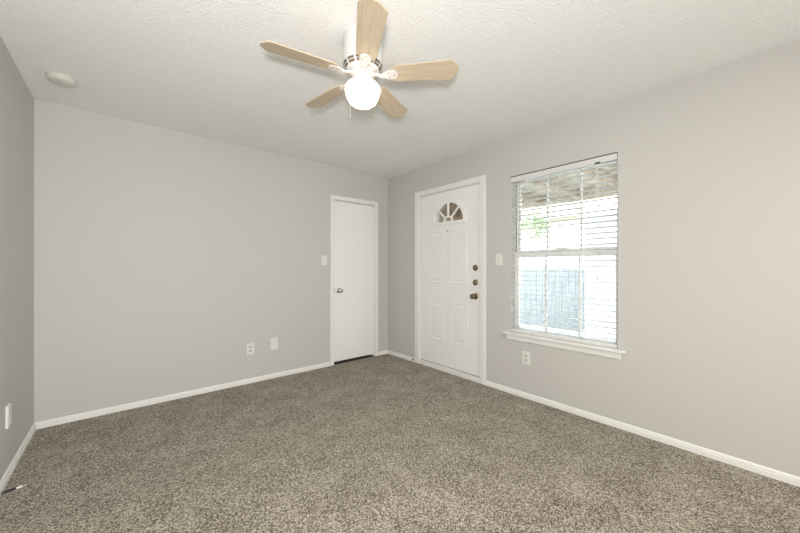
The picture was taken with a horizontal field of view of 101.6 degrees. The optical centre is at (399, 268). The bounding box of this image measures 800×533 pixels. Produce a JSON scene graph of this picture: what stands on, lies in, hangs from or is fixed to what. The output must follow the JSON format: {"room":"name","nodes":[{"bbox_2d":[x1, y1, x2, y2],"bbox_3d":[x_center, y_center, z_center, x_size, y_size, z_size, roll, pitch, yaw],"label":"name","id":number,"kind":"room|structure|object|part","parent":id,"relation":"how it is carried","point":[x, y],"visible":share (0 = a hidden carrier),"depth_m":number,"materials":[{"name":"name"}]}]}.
{"room":"empty living room","nodes":[
{"label":"empty living room","id":0,"kind":"room"},
{"bbox_2d":[0,36,33,480],"bbox_3d":[-0.797,-0.028,0.037,0.160,2.440,6.408,0,0,-40],"label":"wall","id":1,"kind":"structure","parent":0,"point":[16,100],"depth_m":1.98,"materials":[{"name":"grey paint"}]},
{"bbox_2d":[5,403,11,428],"bbox_3d":[-2.223,0.840,1.854,0.014,0.126,0.068,0,0,-40],"label":"wall box","id":2,"kind":"object","parent":1,"relation":"attached to","point":[8,409],"visible":1,"depth_m":1.83,"materials":[{"name":"white plastic"}]},
{"bbox_3d":[-2.220,0.840,1.857,0.002,0.114,0.058,0,0,-40],"label":"plate","id":3,"kind":"part","parent":2,"relation":"part of","materials":[{"name":"white plastic"}]},
{"bbox_2d":[0,423,35,495],"bbox_3d":[-0.731,1.167,0.094,0.014,0.049,6.088,0,0,-40],"label":"baseboard","id":4,"kind":"structure","parent":1,"relation":"attached to","point":[17,457],"depth_m":1.98,"materials":[{"name":"white paint"}]},
{"bbox_2d":[34,99,387,422],"bbox_3d":[-1.489,-0.028,3.546,3.323,2.440,0.160,0,0,-40],"label":"wall","id":5,"kind":"structure","parent":0,"point":[160,254],"depth_m":2.94,"materials":[{"name":"grey paint"}]},
{"bbox_2d":[35,350,387,428],"bbox_3d":[-1.433,1.167,3.480,3.323,0.049,0.014,0,0,-40],"label":"baseboard","id":6,"kind":"structure","parent":5,"relation":"attached to","point":[66,419],"depth_m":2.93,"materials":[{"name":"white paint"}]},
{"bbox_2d":[247,343,253,354],"bbox_3d":[-1.552,0.838,3.383,0.073,0.116,0.009,0,0,-40],"label":"wall outlet","id":7,"kind":"object","parent":5,"relation":"attached to","point":[250,346],"visible":1,"depth_m":3.38,"materials":[{"name":"white plastic"}]},
{"bbox_2d":[270,337,277,349],"bbox_3d":[-1.366,0.821,3.541,0.080,0.128,0.007,0,0,-40],"label":"blank wall plate","id":8,"kind":"object","parent":5,"relation":"attached to","point":[273,341],"visible":1,"depth_m":3.54,"materials":[{"name":"white plastic"}]},
{"bbox_2d":[321,255,326,264],"bbox_3d":[-0.909,-0.093,3.921,0.073,0.118,0.019,0,0,-40],"label":"light switch","id":9,"kind":"object","parent":5,"relation":"attached to","point":[323,257],"visible":1,"depth_m":3.92,"materials":[{"name":"white plastic"}]},
{"bbox_2d":[330,195,377,365],"bbox_3d":[-0.625,0.148,4.266,0.721,2.087,0.260,0,0,-40],"label":"door","id":10,"kind":"structure","parent":5,"relation":"in","point":[353,222],"depth_m":4.20,"materials":[{"name":"white paint"}]},
{"bbox_2d":[0,354,799,532],"bbox_3d":[0.298,1.252,1.353,3.533,0.120,6.998,0,0,-40],"label":"floor","id":11,"kind":"structure","parent":0,"point":[386,443],"depth_m":1.93,"materials":[{"name":"carpet"}]},
{"bbox_2d":[1,484,26,494],"bbox_3d":[-2.069,1.185,1.751,0.015,0.012,0.092,0,0,37],"label":"coaxial cable","id":12,"kind":"object","parent":11,"relation":"on","point":[21,486],"visible":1,"depth_m":1.75,"materials":[{"name":"plastic"}]},
{"bbox_2d":[0,0,799,178],"bbox_3d":[0.340,-1.318,1.389,3.643,0.140,6.998,0,0,-40],"label":"ceiling","id":13,"kind":"structure","parent":0,"point":[201,68],"depth_m":1.96,"materials":[{"name":"white paint"}]},
{"bbox_2d":[45,71,77,87],"bbox_3d":[-2.221,-1.228,2.143,0.148,0.041,0.148,0,0,-40],"label":"smoke detector","id":14,"kind":"object","parent":13,"relation":"attached to","point":[57,78],"visible":1,"depth_m":2.11,"materials":[{"name":"white plastic"}]},
{"bbox_2d":[260,0,458,117],"bbox_3d":[-0.234,-1.036,1.785,0.984,0.425,0.974,0,0,-40],"label":"ceiling fan","id":15,"kind":"object","parent":13,"relation":"hanging from","point":[362,41],"visible":1,"depth_m":1.70,"materials":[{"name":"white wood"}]},
{"bbox_3d":[-0.494,-1.047,1.611,0.362,0.034,0.124,0,0,-29],"label":"fan blade","id":16,"kind":"part","parent":15,"relation":"part of","materials":[{"name":"brown wood"}]},
{"bbox_3d":[-0.450,-1.047,2.002,0.362,0.034,0.124,0,0,43],"label":"fan blade","id":17,"kind":"part","parent":15,"relation":"part of","materials":[{"name":"brown wood"}]},
{"bbox_3d":[-0.308,-1.044,1.717,0.145,0.024,0.059,0,0,-29],"label":"blade arm","id":18,"kind":"part","parent":15,"relation":"part of","materials":[{"name":"white metal"}]},
{"bbox_3d":[-0.203,-0.946,1.776,0.193,0.130,0.193,0,0,-40],"label":"lamp globe","id":19,"kind":"part","parent":15,"relation":"part of","materials":[{"name":"white glass"}]},
{"bbox_3d":[-0.180,-1.044,1.658,0.059,0.024,0.145,0,0,-11],"label":"blade arm","id":20,"kind":"part","parent":15,"relation":"part of","materials":[{"name":"white metal"}]},
{"bbox_3d":[-0.136,-1.047,1.448,0.124,0.034,0.362,0,0,-11],"label":"fan blade","id":21,"kind":"part","parent":15,"relation":"part of","materials":[{"name":"brown wood"}]},
{"bbox_3d":[-0.084,-1.044,1.762,0.145,0.024,0.059,0,0,7],"label":"blade arm","id":22,"kind":"part","parent":15,"relation":"part of","materials":[{"name":"white metal"}]},
{"bbox_3d":[-0.065,-1.047,2.081,0.124,0.034,0.362,0,0,25],"label":"fan blade","id":23,"kind":"part","parent":15,"relation":"part of","materials":[{"name":"brown wood"}]},
{"bbox_3d":[0.129,-1.047,1.739,0.362,0.034,0.124,0,0,7],"label":"fan blade","id":24,"kind":"part","parent":15,"relation":"part of","materials":[{"name":"brown wood"}]},
{"bbox_2d":[388,40,799,476],"bbox_3d":[1.859,-0.028,2.290,0.160,2.440,6.408,0,0,-40],"label":"wall","id":25,"kind":"structure","parent":0,"point":[709,161],"depth_m":2.15,"materials":[{"name":"grey paint"}]},
{"bbox_2d":[415,175,485,384],"bbox_3d":[0.574,0.121,3.757,0.223,2.141,1.056,0,0,-40],"label":"door","id":26,"kind":"structure","parent":25,"relation":"in","point":[450,219],"depth_m":3.67,"materials":[{"name":"white paint"}]},
{"bbox_3d":[0.439,0.618,3.852,0.004,0.463,0.227,0,0,-40],"label":"panel","id":27,"kind":"part","parent":26,"relation":"part of","materials":[{"name":"white paint"}]},
{"bbox_3d":[0.439,-0.127,3.852,0.004,0.612,0.227,0,0,-40],"label":"panel","id":28,"kind":"part","parent":26,"relation":"part of","materials":[{"name":"white paint"}]},
{"bbox_3d":[0.573,-0.637,3.730,0.006,0.221,0.442,0,0,-40],"label":"pane","id":29,"kind":"part","parent":26,"relation":"part of","materials":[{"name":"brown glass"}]},
{"bbox_3d":[0.549,-0.638,3.710,0.018,0.288,0.512,0,0,-40],"label":"fanlight frame","id":30,"kind":"part","parent":26,"relation":"part of","materials":[{"name":"white plastic"}]},
{"bbox_3d":[0.653,0.618,3.599,0.004,0.463,0.227,0,0,-40],"label":"panel","id":31,"kind":"part","parent":26,"relation":"part of","materials":[{"name":"white paint"}]},
{"bbox_3d":[0.653,-0.127,3.599,0.004,0.612,0.227,0,0,-40],"label":"panel","id":32,"kind":"part","parent":26,"relation":"part of","materials":[{"name":"white paint"}]},
{"bbox_3d":[0.767,0.296,3.411,0.071,0.069,0.069,0,0,-40],"label":"knob","id":33,"kind":"part","parent":26,"relation":"part of","materials":[{"name":"gold metal"}]},
{"bbox_2d":[496,254,501,265],"bbox_3d":[0.969,-0.082,3.202,0.019,0.118,0.073,0,0,-40],"label":"light switch","id":34,"kind":"object","parent":25,"relation":"attached to","point":[498,256],"visible":1,"depth_m":3.20,"materials":[{"name":"white plastic"}]},
{"bbox_2d":[522,351,529,364],"bbox_3d":[1.155,0.825,2.990,0.009,0.116,0.073,0,0,-40],"label":"wall outlet","id":35,"kind":"object","parent":25,"relation":"attached to","point":[525,355],"visible":1,"depth_m":2.98,"materials":[{"name":"white plastic"}]},
{"bbox_2d":[503,161,625,359],"bbox_3d":[1.379,-0.093,2.810,0.190,1.555,0.998,0,0,-40],"label":"window","id":36,"kind":"structure","parent":25,"relation":"in","point":[608,352],"depth_m":2.78,"materials":[{"name":"white plastic"}]},
{"bbox_3d":[1.424,-0.133,2.847,0.073,1.475,0.884,0,0,-40],"label":"frame","id":37,"kind":"part","parent":36,"relation":"part of","materials":[{"name":"white plastic"}]},
{"bbox_2d":[511,152,617,347],"bbox_3d":[1.355,-0.133,2.789,0.066,1.472,0.876,0,0,-40],"label":"window blind","id":38,"kind":"object","parent":36,"relation":"attached to","point":[612,157],"visible":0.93,"depth_m":2.74,"materials":[{"name":"white plastic"}]},
{"bbox_3d":[1.360,-0.119,2.793,0.054,1.395,0.002,0,0,-40],"label":"ladder cord","id":39,"kind":"part","parent":38,"relation":"part of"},
{"bbox_3d":[1.360,0.590,2.793,0.049,0.026,0.876,0,0,-40],"label":"rail","id":40,"kind":"part","parent":38,"relation":"part of","materials":[{"name":"white plastic"}]},
{"bbox_3d":[1.534,-0.378,2.537,0.004,0.880,0.012,0,0,-40],"label":"lift cord","id":41,"kind":"part","parent":38,"relation":"part of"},
{"bbox_3d":[1.552,-0.119,2.566,0.054,1.395,0.002,0,0,-40],"label":"ladder cord","id":42,"kind":"part","parent":38,"relation":"part of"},
{"bbox_3d":[1.411,0.213,2.837,0.028,0.761,0.855,0,0,-40],"label":"sash","id":43,"kind":"part","parent":36,"relation":"part of","materials":[{"name":"white plastic"}]},
{"bbox_3d":[1.436,-0.481,2.857,0.028,0.755,0.855,0,0,-40],"label":"sash","id":44,"kind":"part","parent":36,"relation":"part of","materials":[{"name":"white plastic"}]},
{"bbox_2d":[388,350,799,486],"bbox_3d":[1.793,1.167,2.233,0.014,0.049,6.088,0,0,-40],"label":"baseboard","id":45,"kind":"structure","parent":25,"relation":"attached to","point":[753,467],"depth_m":2.24,"materials":[{"name":"white paint"}]},
{"label":"outside","id":46,"kind":"structure","parent":0,"visible":0},
{"bbox_2d":[520,324,584,336],"bbox_3d":[6.902,1.402,11.095,19.121,0.100,24.000,0,0,-40],"label":"ground","id":47,"kind":"structure","parent":46,"point":[525,325],"depth_m":7.18,"materials":[{"name":"concrete"}]},
{"bbox_2d":[522,210,550,246],"bbox_3d":[3.712,-0.126,8.918,0.811,2.957,0.756,0,0,-40],"label":"bush","id":48,"kind":"object","parent":47,"relation":"on","point":[540,215],"visible":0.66,"depth_m":8.84,"materials":[{"name":"green plant"}]},
{"bbox_2d":[520,245,584,332],"bbox_3d":[3.268,0.433,7.396,0.150,1.838,13.057,0,0,-40],"label":"fence","id":49,"kind":"object","parent":47,"relation":"on","point":[536,273],"visible":0.09,"depth_m":7.18,"materials":[{"name":"blue wood"}]},
{"bbox_2d":[522,162,616,208],"bbox_3d":[1.089,0.032,5.315,2.566,2.640,6.300,0,0,-40],"label":"patio cover","id":50,"kind":"object","parent":47,"relation":"on","point":[611,166],"visible":0.07,"depth_m":4.86,"materials":[{"name":"brown wood"}]},
{"bbox_2d":[522,196,616,246],"bbox_3d":[6.802,-0.928,13.239,5.100,4.560,5.600,0,0,-40],"label":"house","id":51,"kind":"structure","parent":47,"relation":"on","point":[574,237],"depth_m":11.32,"materials":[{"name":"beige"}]},
{"bbox_2d":[577,198,616,340],"bbox_3d":[4.764,0.062,4.432,1.200,2.580,4.000,0,0,-40],"label":"exterior wall","id":52,"kind":"structure","parent":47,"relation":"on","point":[603,265],"depth_m":5.40,"materials":[{"name":"white"}]}
]}

